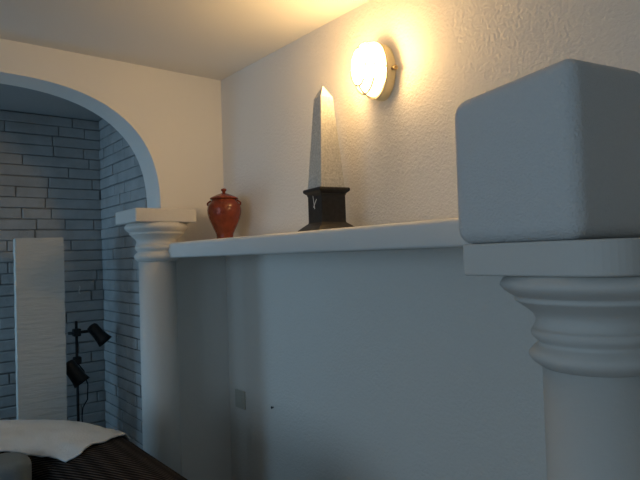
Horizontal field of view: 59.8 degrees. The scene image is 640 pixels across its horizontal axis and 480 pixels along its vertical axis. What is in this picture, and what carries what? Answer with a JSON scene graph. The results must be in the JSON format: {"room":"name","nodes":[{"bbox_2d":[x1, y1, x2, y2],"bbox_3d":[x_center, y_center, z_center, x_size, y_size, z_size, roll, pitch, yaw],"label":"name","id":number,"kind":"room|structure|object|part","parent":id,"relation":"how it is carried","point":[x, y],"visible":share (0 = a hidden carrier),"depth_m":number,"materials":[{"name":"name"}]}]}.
{"room":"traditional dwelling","nodes":[
{"label":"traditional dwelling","id":0,"kind":"room"},
{"bbox_2d":[0,84,102,121],"bbox_3d":[-1.665,-0.792,2.730,2.060,0.100,0.750,-1,-2,-39],"label":"ceiling","id":1,"kind":"structure","parent":0,"point":[12,98],"depth_m":3.04,"materials":[{"name":"grey paint"}]},
{"bbox_2d":[0,110,105,423],"bbox_3d":[-1.892,0.437,3.029,2.060,2.325,0.100,-1,-2,-39],"label":"wall","id":2,"kind":"structure","parent":0,"point":[21,218],"depth_m":3.29,"materials":[{"name":"grey brick"}]},
{"bbox_2d":[0,110,105,427],"bbox_3d":[-1.992,0.436,2.877,1.714,2.320,0.019,-1,-2,-39],"label":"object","id":3,"kind":"structure","parent":2,"relation":"attached to","point":[84,239],"depth_m":3.28,"materials":[{"name":"grey brick"}]},
{"bbox_2d":[0,38,231,479],"bbox_3d":[-2.191,0.369,1.665,4.280,2.410,0.170,-1,-2,-39],"label":"wall","id":4,"kind":"structure","parent":0,"point":[171,121],"depth_m":2.79,"materials":[{"name":"white paint"}]},
{"bbox_2d":[100,125,146,421],"bbox_3d":[-0.961,0.412,3.242,0.345,2.325,0.740,-1,-2,-39],"label":"wall","id":5,"kind":"structure","parent":0,"point":[108,125],"depth_m":3.19,"materials":[{"name":"grey brick"}]},
{"bbox_2d":[99,119,146,449],"bbox_3d":[-1.095,0.413,3.124,0.019,2.320,0.713,-1,-2,-39],"label":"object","id":6,"kind":"structure","parent":5,"relation":"attached to","point":[125,416],"depth_m":3.15,"materials":[{"name":"grey brick"}]},
{"bbox_2d":[0,0,369,80],"bbox_3d":[-0.622,-0.978,-0.311,4.460,0.100,5.020,-1,-2,-39],"label":"ceiling","id":7,"kind":"structure","parent":0,"point":[212,39],"depth_m":2.26,"materials":[{"name":"white paint"}]},
{"bbox_2d":[221,0,639,479],"bbox_3d":[1.082,0.252,1.067,0.100,2.400,4.920,-1,-2,-39],"label":"wall","id":8,"kind":"structure","parent":0,"point":[384,364],"depth_m":2.02,"materials":[{"name":"white paint"}]},
{"bbox_2d":[235,389,245,409],"bbox_3d":[-0.405,0.807,2.822,0.014,0.090,0.086,-1,-2,-39],"label":"wall socket","id":9,"kind":"object","parent":8,"relation":"attached to","point":[240,401],"visible":1,"depth_m":2.81,"materials":[{"name":"grey plastic"}]},
{"bbox_2d":[168,218,470,257],"bbox_3d":[-0.057,0.014,2.076,0.395,0.070,1.899,-1,-2,-39],"label":"ledge","id":10,"kind":"object","parent":8,"relation":"attached to","point":[440,233],"visible":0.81,"depth_m":1.64,"materials":[{"name":"white paint"}]},
{"bbox_2d":[207,188,241,238],"bbox_3d":[-0.459,-0.120,2.672,0.162,0.255,0.162,-1,-2,-39],"label":"jar","id":11,"kind":"object","parent":10,"relation":"on","point":[223,210],"visible":0.89,"depth_m":2.62,"materials":[{"name":"ceramic"}]},
{"bbox_3d":[-0.462,-0.210,2.675,0.134,0.030,0.134,-1,-2,-39],"label":"lid","id":12,"kind":"part","parent":11,"relation":"part of","materials":[{"name":"ceramic"}]},
{"bbox_2d":[298,86,354,231],"bbox_3d":[0.019,-0.293,2.016,0.162,0.535,0.162,-1,-2,-30],"label":"obelisk","id":13,"kind":"object","parent":10,"relation":"on","point":[326,191],"visible":0.91,"depth_m":1.98,"materials":[{"name":"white stone"}]},
{"bbox_2d":[350,41,397,100],"bbox_3d":[0.188,-0.606,1.978,0.129,0.209,0.150,-1,-2,-39],"label":"wall lamp","id":14,"kind":"object","parent":8,"relation":"attached to","point":[374,66],"visible":1,"depth_m":1.95,"materials":[{"name":"white glass"}]},
{"bbox_3d":[0.163,-0.629,1.973,0.077,0.138,0.108,-1,-2,-39],"label":"glass","id":15,"kind":"part","parent":14,"relation":"part of","materials":[{"name":"beige glass"}]},
{"bbox_3d":[0.168,-0.537,1.972,0.073,0.046,0.093,-1,-2,-39],"label":"glass","id":16,"kind":"part","parent":14,"relation":"part of","materials":[{"name":"beige glass"}]},
{"bbox_3d":[-0.852,1.539,0.010,4.460,0.100,6.010,-1,-2,-39],"label":"floor","id":17,"kind":"structure","parent":0,"visible":0},
{"bbox_2d":[13,238,66,419],"bbox_3d":[-1.412,0.786,2.820,0.224,1.586,0.224,-1,-2,-31],"label":"floor lamp","id":18,"kind":"object","parent":17,"relation":"on","point":[39,287],"visible":0.8,"depth_m":2.74,"materials":[{"name":"grey paper"}]},
{"bbox_2d":[66,321,111,421],"bbox_3d":[-1.308,1.014,3.072,0.287,1.135,0.241,-1,-2,-39],"label":"spot lamp","id":19,"kind":"object","parent":17,"relation":"on","point":[76,374],"visible":0.92,"depth_m":3.06,"materials":[{"name":"black metal"}]},
{"bbox_3d":[-1.315,0.721,3.007,0.138,0.154,0.091,-2,-1,0],"label":"lamp shade","id":20,"kind":"part","parent":19,"relation":"part of","materials":[{"name":"black metal"}]},
{"bbox_3d":[-1.321,0.507,3.067,0.123,0.022,0.022,-1,-2,-24],"label":"arm","id":21,"kind":"part","parent":19,"relation":"part of","materials":[{"name":"black metal"}]},
{"bbox_3d":[-1.222,0.526,3.093,0.128,0.135,0.083,-2,-1,3],"label":"lamp shade","id":22,"kind":"part","parent":19,"relation":"part of","materials":[{"name":"black metal"}]},
{"bbox_2d":[0,436,187,479],"bbox_3d":[-1.563,1.098,1.154,2.530,0.886,1.085,-1,-2,-39],"label":"sofa","id":23,"kind":"object","parent":17,"relation":"on","point":[117,458],"visible":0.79,"depth_m":1.74,"materials":[{"name":"brown fabric"}]},
{"bbox_2d":[0,452,31,479],"bbox_3d":[-1.275,0.877,1.512,0.892,0.377,0.162,-1,-2,-39],"label":"pillow","id":24,"kind":"object","parent":23,"relation":"on","point":[13,465],"depth_m":1.72,"materials":[{"name":"grey fabric"}]},
{"bbox_2d":[0,419,129,462],"bbox_3d":[-1.403,0.916,1.655,1.641,0.536,0.557,-1,-2,-39],"label":"throw","id":25,"kind":"object","parent":23,"relation":"on","point":[63,440],"visible":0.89,"depth_m":1.93,"materials":[{"name":"white fabric"}]},
{"bbox_2d":[115,208,196,475],"bbox_3d":[-0.746,0.706,2.604,0.292,1.690,0.288,-1,-2,-39],"label":"column","id":26,"kind":"structure","parent":17,"relation":"on","point":[153,230],"depth_m":2.54,"materials":[{"name":"grey paint"}]},
{"bbox_2d":[463,238,639,479],"bbox_3d":[0.538,0.735,1.046,0.346,1.470,0.342,-1,-2,-39],"label":"column","id":27,"kind":"structure","parent":17,"relation":"on","point":[583,296],"depth_m":0.96,"materials":[{"name":"grey paint"}]},
{"bbox_2d":[455,59,639,243],"bbox_3d":[0.458,-0.164,1.105,0.305,0.334,0.255,-1,-2,-39],"label":"block","id":28,"kind":"object","parent":27,"relation":"on","point":[552,152],"visible":0.94,"depth_m":0.99,"materials":[{"name":"white paint"}]}
]}

